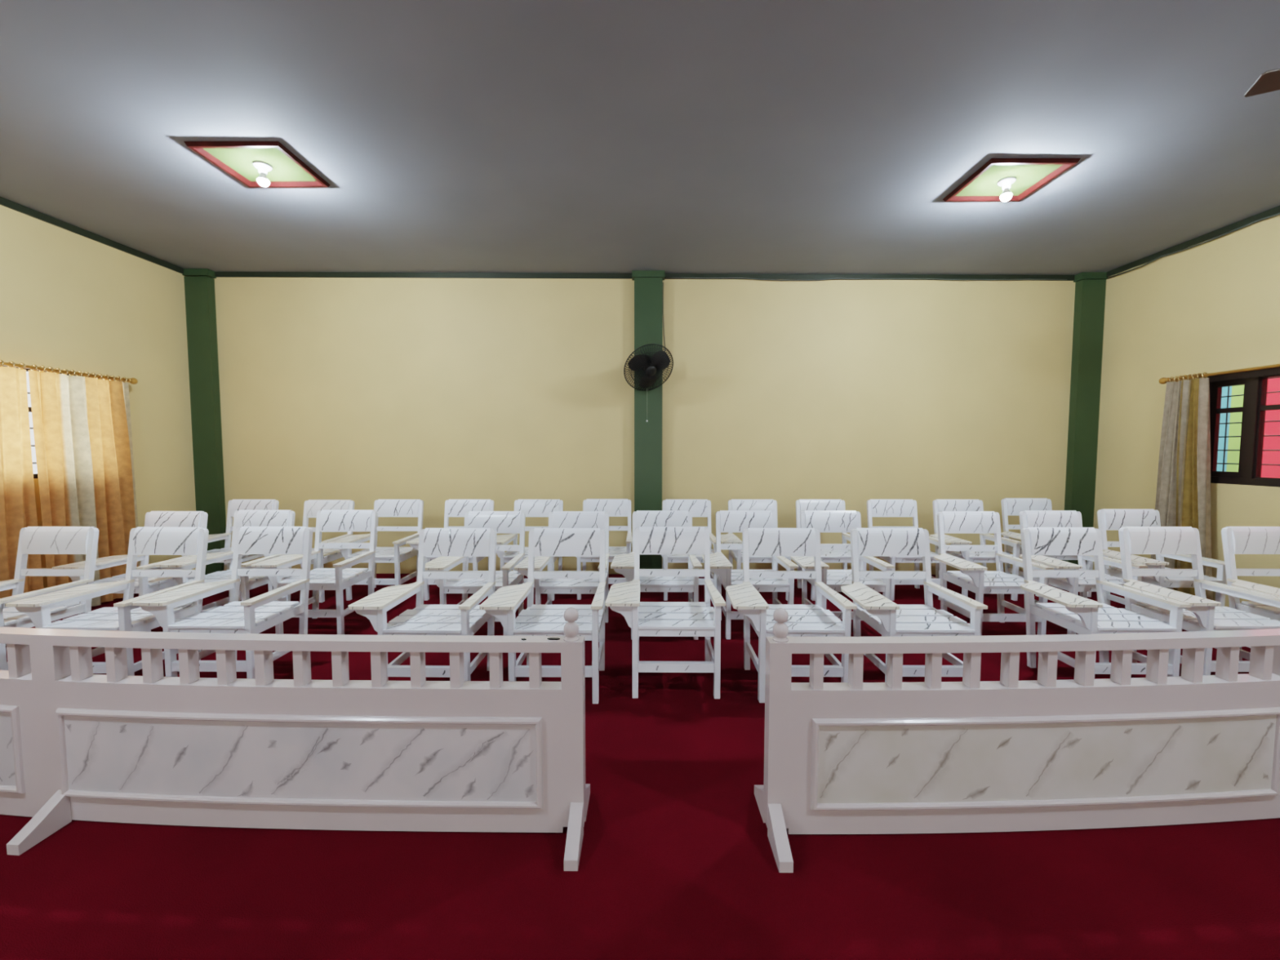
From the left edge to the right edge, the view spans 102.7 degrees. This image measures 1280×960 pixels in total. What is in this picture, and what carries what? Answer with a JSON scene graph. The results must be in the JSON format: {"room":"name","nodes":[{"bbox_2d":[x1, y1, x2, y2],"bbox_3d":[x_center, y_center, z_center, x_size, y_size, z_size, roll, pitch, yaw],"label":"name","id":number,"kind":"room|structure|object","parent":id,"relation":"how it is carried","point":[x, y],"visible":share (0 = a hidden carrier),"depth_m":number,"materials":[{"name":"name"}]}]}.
{"room":"house of worship","nodes":[
{"label":"house of worship","id":0,"kind":"room"},
{"bbox_2d":[0,204,195,599],"bbox_3d":[-5.400,-0.385,0.579,0.150,3.700,11.400,0,3,1],"label":"wall","id":1,"kind":"structure","parent":0,"point":[69,300],"depth_m":5.15,"materials":[{"name":"beige paint"}]},
{"bbox_2d":[2,365,101,478],"bbox_3d":[-5.383,-0.462,3.835,0.097,0.977,2.510,0,3,1],"label":"window","id":2,"kind":"structure","parent":1,"relation":"in","point":[35,475],"depth_m":4.52,"materials":[{"name":"brown wood"}]},
{"bbox_2d":[0,361,137,384],"bbox_3d":[-5.219,-0.911,3.579,0.154,0.069,3.355,0,3,1],"label":"curtain rod","id":3,"kind":"object","parent":1,"relation":"attached to","point":[132,380],"visible":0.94,"depth_m":4.65,"materials":[{"name":"gold metal"}]},
{"bbox_2d":[0,360,44,598],"bbox_3d":[-5.180,0.174,3.349,0.135,2.196,2.068,0,3,1],"label":"curtain","id":4,"kind":"object","parent":3,"relation":"hanging from","point":[18,510],"visible":0.8,"depth_m":4.23,"materials":[{"name":"fabric"}]},
{"bbox_2d":[28,364,140,606],"bbox_3d":[-5.162,0.086,4.837,0.128,2.196,0.890,0,3,1],"label":"curtain","id":5,"kind":"object","parent":3,"relation":"hanging from","point":[82,425],"visible":0.78,"depth_m":4.75,"materials":[{"name":"fabric"}]},
{"bbox_2d":[0,196,183,273],"bbox_3d":[-5.315,-2.079,0.415,0.020,0.061,10.975,0,3,1],"label":"trim","id":6,"kind":"structure","parent":1,"relation":"attached to","point":[10,204],"depth_m":4.85,"materials":[{"name":"green paint"}]},
{"bbox_2d":[182,268,226,574],"bbox_3d":[-5.126,-0.650,6.060,0.295,3.579,0.120,0,3,1],"label":"pillar","id":7,"kind":"structure","parent":0,"point":[199,283],"depth_m":6.02,"materials":[{"name":"green paint"}]},
{"bbox_2d":[0,0,1279,275],"bbox_3d":[-0.035,-2.134,0.425,10.880,0.196,11.400,0,3,1],"label":"ceiling","id":8,"kind":"structure","parent":0,"point":[575,136],"depth_m":3.24,"materials":[{"name":"grey paint"}]},
{"bbox_2d":[183,141,330,187],"bbox_3d":[-2.739,-2.213,3.721,0.640,0.152,0.570,0,3,1],"label":"ceiling light","id":9,"kind":"object","parent":8,"relation":"attached to","point":[255,164],"visible":1,"depth_m":3.69,"materials":[{"name":"red wood"}]},
{"bbox_2d":[253,160,272,186],"bbox_3d":[-2.739,-2.211,3.721,0.116,0.148,0.116,0,3,1],"label":"bulb","id":10,"kind":"object","parent":9,"relation":"attached to","point":[263,167],"depth_m":3.70,"materials":[{"name":"white glass"}]},
{"bbox_2d":[942,158,1080,201],"bbox_3d":[2.763,-2.183,3.862,0.620,0.152,0.585,0,3,1],"label":"ceiling light","id":11,"kind":"object","parent":8,"relation":"attached to","point":[999,180],"visible":1,"depth_m":3.82,"materials":[{"name":"red wood"}]},
{"bbox_2d":[997,176,1016,201],"bbox_3d":[2.763,-2.181,3.862,0.116,0.148,0.116,0,3,1],"label":"bulb","id":12,"kind":"object","parent":11,"relation":"attached to","point":[1005,182],"depth_m":3.84,"materials":[{"name":"white glass"}]},
{"bbox_2d":[1244,68,1279,97],"bbox_3d":[3.355,-1.922,1.912,1.207,0.430,1.102,0,3,1],"label":"ceiling fan","id":13,"kind":"object","parent":8,"relation":"hanging from","point":[1268,81],"visible":1,"depth_m":2.31,"materials":[{"name":"brown wood"}]},
{"bbox_2d":[0,573,1279,959],"bbox_3d":[-0.035,1.525,0.642,10.880,0.120,11.400,0,3,1],"label":"floor","id":14,"kind":"structure","parent":0,"point":[677,861],"depth_m":1.81,"materials":[{"name":"red carpet"}]},
{"bbox_2d":[0,526,99,670],"bbox_3d":[-4.195,0.824,3.367,0.716,0.955,0.647,0,3,1],"label":"armchair","id":15,"kind":"object","parent":14,"relation":"on","point":[32,540],"visible":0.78,"depth_m":3.60,"materials":[{"name":"white paint"}]},
{"bbox_2d":[4,526,208,675],"bbox_3d":[-3.393,0.826,3.342,0.716,0.955,0.647,0,3,1],"label":"armchair","id":16,"kind":"object","parent":14,"relation":"on","point":[143,540],"visible":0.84,"depth_m":3.38,"materials":[{"name":"white paint"}]},
{"bbox_2d":[52,511,208,631],"bbox_3d":[-4.185,0.771,4.273,0.716,0.955,0.647,0,3,1],"label":"armchair","id":17,"kind":"object","parent":14,"relation":"on","point":[143,585],"visible":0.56,"depth_m":4.27,"materials":[{"name":"white paint"}]},
{"bbox_2d":[131,526,312,679],"bbox_3d":[-2.669,0.824,3.366,0.716,0.955,0.647,0,3,0],"label":"armchair","id":18,"kind":"object","parent":14,"relation":"on","point":[258,614],"visible":0.95,"depth_m":3.36,"materials":[{"name":"white paint"}]},
{"bbox_2d":[155,510,295,619],"bbox_3d":[-3.466,0.765,4.361,0.716,0.955,0.647,0,3,1],"label":"armchair","id":19,"kind":"object","parent":14,"relation":"on","point":[242,517],"visible":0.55,"depth_m":4.40,"materials":[{"name":"white paint"}]},
{"bbox_2d":[182,499,279,600],"bbox_3d":[-4.314,0.706,5.355,0.716,0.955,0.647,0,3,0],"label":"armchair","id":20,"kind":"object","parent":14,"relation":"on","point":[233,505],"visible":0.3,"depth_m":5.59,"materials":[{"name":"white paint"}]},
{"bbox_2d":[0,607,590,871],"bbox_3d":[-2.342,0.933,2.100,4.267,0.889,0.458,0,3,3],"label":"balustrade","id":21,"kind":"object","parent":14,"relation":"on","point":[378,753],"visible":1,"depth_m":2.00,"materials":[{"name":"white paint"}]},
{"bbox_2d":[263,499,354,602],"bbox_3d":[-3.447,0.710,5.294,0.716,0.955,0.647,0,3,1],"label":"armchair","id":22,"kind":"object","parent":14,"relation":"on","point":[311,507],"visible":0.34,"depth_m":5.53,"materials":[{"name":"white paint"}]},
{"bbox_2d":[250,510,377,635],"bbox_3d":[-2.719,0.765,4.363,0.716,0.955,0.647,0,3,0],"label":"armchair","id":23,"kind":"object","parent":14,"relation":"on","point":[339,578],"visible":0.83,"depth_m":4.45,"materials":[{"name":"white paint"}]},
{"bbox_2d":[327,499,423,600],"bbox_3d":[-2.720,0.706,5.356,0.716,0.955,0.647,0,3,1],"label":"armchair","id":24,"kind":"object","parent":14,"relation":"on","point":[397,554],"visible":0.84,"depth_m":5.43,"materials":[{"name":"white paint"}]},
{"bbox_2d":[348,528,497,680],"bbox_3d":[-1.338,0.829,3.292,0.716,0.955,0.647,0,3,1],"label":"armchair","id":25,"kind":"object","parent":14,"relation":"on","point":[466,619],"visible":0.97,"depth_m":3.30,"materials":[{"name":"white paint"}]},
{"bbox_2d":[405,499,493,600],"bbox_3d":[-1.945,0.706,5.355,0.716,0.955,0.647,0,3,1],"label":"armchair","id":26,"kind":"object","parent":14,"relation":"on","point":[453,508],"visible":0.34,"depth_m":5.59,"materials":[{"name":"white paint"}]},
{"bbox_2d":[425,511,525,635],"bbox_3d":[-1.356,0.771,4.267,0.716,0.955,0.647,0,3,1],"label":"armchair","id":27,"kind":"object","parent":14,"relation":"on","point":[504,522],"visible":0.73,"depth_m":4.40,"materials":[{"name":"white paint"}]},
{"bbox_2d":[496,499,563,600],"bbox_3d":[-1.183,0.706,5.355,0.716,0.955,0.647,0,3,1],"label":"armchair","id":28,"kind":"object","parent":14,"relation":"on","point":[531,508],"visible":0.4,"depth_m":5.59,"materials":[{"name":"white paint"}]},
{"bbox_2d":[479,528,605,703],"bbox_3d":[-0.575,0.829,3.292,0.716,0.955,0.647,0,3,0],"label":"armchair","id":29,"kind":"object","parent":14,"relation":"on","point":[536,620],"visible":0.94,"depth_m":3.30,"materials":[{"name":"white paint"}]},
{"bbox_2d":[513,511,608,622],"bbox_3d":[-0.612,0.771,4.262,0.716,0.955,0.647,0,3,1],"label":"armchair","id":30,"kind":"object","parent":14,"relation":"on","point":[557,519],"visible":0.61,"depth_m":4.40,"materials":[{"name":"white paint"}]},
{"bbox_2d":[576,498,632,599],"bbox_3d":[-0.430,0.705,5.385,0.716,0.955,0.647,0,3,0],"label":"armchair","id":31,"kind":"object","parent":14,"relation":"on","point":[614,507],"visible":0.41,"depth_m":5.62,"materials":[{"name":"white paint"}]},
{"bbox_2d":[610,510,702,639],"bbox_3d":[0.130,0.768,4.310,0.716,0.955,0.647,0,3,0],"label":"armchair","id":32,"kind":"object","parent":14,"relation":"on","point":[623,564],"visible":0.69,"depth_m":4.22,"materials":[{"name":"white paint"}]},
{"bbox_2d":[604,526,725,698],"bbox_3d":[0.155,0.825,3.354,0.716,0.955,0.647,0,3,1],"label":"armchair","id":33,"kind":"object","parent":14,"relation":"on","point":[645,619],"visible":1,"depth_m":3.27,"materials":[{"name":"white paint"}]},
{"bbox_2d":[661,499,716,600],"bbox_3d":[0.441,0.706,5.355,0.716,0.955,0.647,0,3,1],"label":"armchair","id":34,"kind":"object","parent":14,"relation":"on","point":[698,508],"visible":0.35,"depth_m":5.59,"materials":[{"name":"white paint"}]},
{"bbox_2d":[702,510,798,639],"bbox_3d":[0.879,0.768,4.315,0.716,0.955,0.647,0,3,0],"label":"armchair","id":35,"kind":"object","parent":14,"relation":"on","point":[726,521],"visible":0.75,"depth_m":4.36,"materials":[{"name":"white paint"}]},
{"bbox_2d":[720,499,791,600],"bbox_3d":[1.165,0.706,5.355,0.716,0.955,0.647,0,3,0],"label":"armchair","id":36,"kind":"object","parent":14,"relation":"on","point":[733,504],"visible":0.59,"depth_m":5.56,"materials":[{"name":"white paint"}]},
{"bbox_2d":[725,528,857,702],"bbox_3d":[0.910,0.829,3.297,0.716,0.955,0.647,0,3,1],"label":"armchair","id":37,"kind":"object","parent":14,"relation":"on","point":[803,620],"visible":0.87,"depth_m":3.30,"materials":[{"name":"white paint"}]},
{"bbox_2d":[795,499,866,600],"bbox_3d":[1.912,0.706,5.354,0.716,0.955,0.647,0,3,0],"label":"armchair","id":38,"kind":"object","parent":14,"relation":"on","point":[843,556],"visible":0.32,"depth_m":5.57,"materials":[{"name":"white paint"}]},
{"bbox_2d":[790,510,894,636],"bbox_3d":[1.633,0.768,4.313,0.716,0.955,0.647,0,3,0],"label":"armchair","id":39,"kind":"object","parent":14,"relation":"on","point":[824,521],"visible":0.62,"depth_m":4.51,"materials":[{"name":"white paint"}]},
{"bbox_2d":[866,499,950,600],"bbox_3d":[2.695,0.706,5.355,0.716,0.955,0.647,0,3,1],"label":"armchair","id":40,"kind":"object","parent":14,"relation":"on","point":[875,508],"visible":0.41,"depth_m":5.59,"materials":[{"name":"white paint"}]},
{"bbox_2d":[840,528,987,682],"bbox_3d":[1.667,0.829,3.296,0.716,0.955,0.647,0,3,1],"label":"armchair","id":41,"kind":"object","parent":14,"relation":"on","point":[886,617],"visible":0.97,"depth_m":3.30,"materials":[{"name":"white paint"}]},
{"bbox_2d":[929,499,1021,600],"bbox_3d":[3.422,0.706,5.354,0.716,0.955,0.647,0,3,0],"label":"armchair","id":42,"kind":"object","parent":14,"relation":"on","point":[983,557],"visible":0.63,"depth_m":5.33,"materials":[{"name":"white paint"}]},
{"bbox_2d":[933,511,1053,635],"bbox_3d":[2.834,0.771,4.261,0.716,0.955,0.647,0,3,1],"label":"armchair","id":43,"kind":"object","parent":14,"relation":"on","point":[975,578],"visible":0.92,"depth_m":4.33,"materials":[{"name":"white paint"}]},
{"bbox_2d":[754,608,1279,872],"bbox_3d":[2.621,0.932,2.103,4.280,0.889,0.437,0,3,-3],"label":"balustrade","id":44,"kind":"object","parent":14,"relation":"on","point":[932,755],"visible":1,"depth_m":1.99,"materials":[{"name":"white paint"}]},
{"bbox_2d":[1000,497,1093,597],"bbox_3d":[4.267,0.699,5.482,0.716,0.955,0.647,0,3,1],"label":"armchair","id":45,"kind":"object","parent":14,"relation":"on","point":[1010,506],"visible":0.45,"depth_m":5.71,"materials":[{"name":"white paint"}]},
{"bbox_2d":[1019,510,1147,634],"bbox_3d":[3.613,0.768,4.320,0.716,0.955,0.647,0,3,0],"label":"armchair","id":46,"kind":"object","parent":14,"relation":"on","point":[1028,518],"visible":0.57,"depth_m":4.31,"materials":[{"name":"white paint"}]},
{"bbox_2d":[1020,527,1191,679],"bbox_3d":[2.886,0.827,3.330,0.716,0.955,0.647,0,3,1],"label":"armchair","id":47,"kind":"object","parent":14,"relation":"on","point":[1079,615],"visible":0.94,"depth_m":3.35,"materials":[{"name":"white paint"}]},
{"bbox_2d":[1097,508,1226,606],"bbox_3d":[4.417,0.761,4.438,0.716,0.955,0.647,0,3,1],"label":"armchair","id":48,"kind":"object","parent":14,"relation":"on","point":[1111,519],"visible":0.6,"depth_m":4.55,"materials":[{"name":"white paint"}]},
{"bbox_2d":[1118,526,1279,675],"bbox_3d":[3.610,0.825,3.361,0.716,0.955,0.647,0,3,1],"label":"armchair","id":49,"kind":"object","parent":14,"relation":"on","point":[1203,615],"visible":0.82,"depth_m":3.45,"materials":[{"name":"white paint"}]},
{"bbox_2d":[1221,526,1279,660],"bbox_3d":[4.347,0.824,3.366,0.716,0.955,0.647,0,3,1],"label":"armchair","id":50,"kind":"object","parent":14,"relation":"on","point":[1235,540],"visible":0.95,"depth_m":3.60,"materials":[{"name":"white paint"}]},
{"bbox_2d":[213,277,1075,574],"bbox_3d":[0.018,-0.715,6.144,10.580,3.700,0.150,0,3,1],"label":"wall","id":51,"kind":"structure","parent":0,"point":[363,391],"depth_m":6.05,"materials":[{"name":"beige paint"}]},
{"bbox_2d":[214,271,631,279],"bbox_3d":[-2.545,-2.393,5.983,4.905,0.091,0.020,0,3,1],"label":"trim","id":52,"kind":"structure","parent":51,"relation":"attached to","point":[218,274],"depth_m":5.97,"materials":[{"name":"green paint"}]},
{"bbox_2d":[665,277,1066,280],"bbox_3d":[2.607,-2.325,5.918,4.620,0.049,0.010,0,3,1],"label":"cord","id":53,"kind":"object","parent":51,"relation":"attached to","point":[665,277],"visible":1,"depth_m":5.92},
{"bbox_2d":[664,273,1074,280],"bbox_3d":[2.651,-2.353,5.936,4.723,0.090,0.020,0,3,1],"label":"trim","id":54,"kind":"structure","parent":51,"relation":"attached to","point":[760,276],"depth_m":5.93,"materials":[{"name":"green paint"}]},
{"bbox_2d":[631,270,665,568],"bbox_3d":[0.098,-0.629,6.013,0.376,3.543,0.120,0,3,1],"label":"pillar","id":55,"kind":"structure","parent":0,"point":[648,284],"depth_m":5.96,"materials":[{"name":"green paint"}]},
{"bbox_2d":[623,281,673,422],"bbox_3d":[0.082,-1.467,5.691,0.577,1.625,0.454,-1,4,-19],"label":"wall fan","id":56,"kind":"object","parent":55,"relation":"attached to","point":[660,360],"visible":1,"depth_m":5.62,"materials":[{"name":"black plastic"}]},
{"bbox_2d":[1062,271,1107,564],"bbox_3d":[5.161,-0.608,5.966,0.290,3.507,0.120,0,3,1],"label":"pillar","id":57,"kind":"structure","parent":0,"point":[1090,286],"depth_m":5.92,"materials":[{"name":"green paint"}]},
{"bbox_2d":[1092,214,1279,607],"bbox_3d":[5.330,-0.379,0.478,0.150,3.700,11.400,0,3,1],"label":"wall","id":58,"kind":"structure","parent":0,"point":[1211,306],"depth_m":4.99,"materials":[{"name":"beige paint"}]},
{"bbox_2d":[1106,205,1279,276],"bbox_3d":[5.244,-2.001,0.320,0.020,0.057,10.975,0,3,1],"label":"trim","id":59,"kind":"structure","parent":58,"relation":"attached to","point":[1276,210],"depth_m":4.84,"materials":[{"name":"green paint"}]},
{"bbox_2d":[1106,213,1279,279],"bbox_3d":[5.255,-2.151,3.580,0.012,0.039,4.400,0,3,1],"label":"cord","id":60,"kind":"object","parent":58,"relation":"attached to","point":[1277,213],"visible":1,"depth_m":4.82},
{"bbox_2d":[1158,363,1279,384],"bbox_3d":[5.204,-0.875,3.255,0.154,0.069,3.700,0,3,1],"label":"curtain rod","id":61,"kind":"object","parent":58,"relation":"attached to","point":[1162,380],"visible":0.92,"depth_m":4.52,"materials":[{"name":"gold metal"}]},
{"bbox_2d":[1151,372,1213,600],"bbox_3d":[5.173,0.093,4.861,0.138,2.179,0.590,0,3,1],"label":"curtain","id":62,"kind":"object","parent":61,"relation":"hanging from","point":[1183,493],"visible":0.76,"depth_m":4.82,"materials":[{"name":"beige fabric"}]},
{"bbox_2d":[1204,367,1279,487],"bbox_3d":[5.360,-0.388,3.373,0.115,0.995,2.980,0,3,1],"label":"window","id":63,"kind":"structure","parent":58,"relation":"in","point":[1254,407],"depth_m":4.49,"materials":[{"name":"brown wood"}]},
{"bbox_2d":[1216,377,1279,478],"bbox_3d":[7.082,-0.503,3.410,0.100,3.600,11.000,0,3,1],"label":"window glass","id":64,"kind":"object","parent":63,"relation":"in","point":[1273,457],"depth_m":6.01,"materials":[{"name":"multicoloured glass"}]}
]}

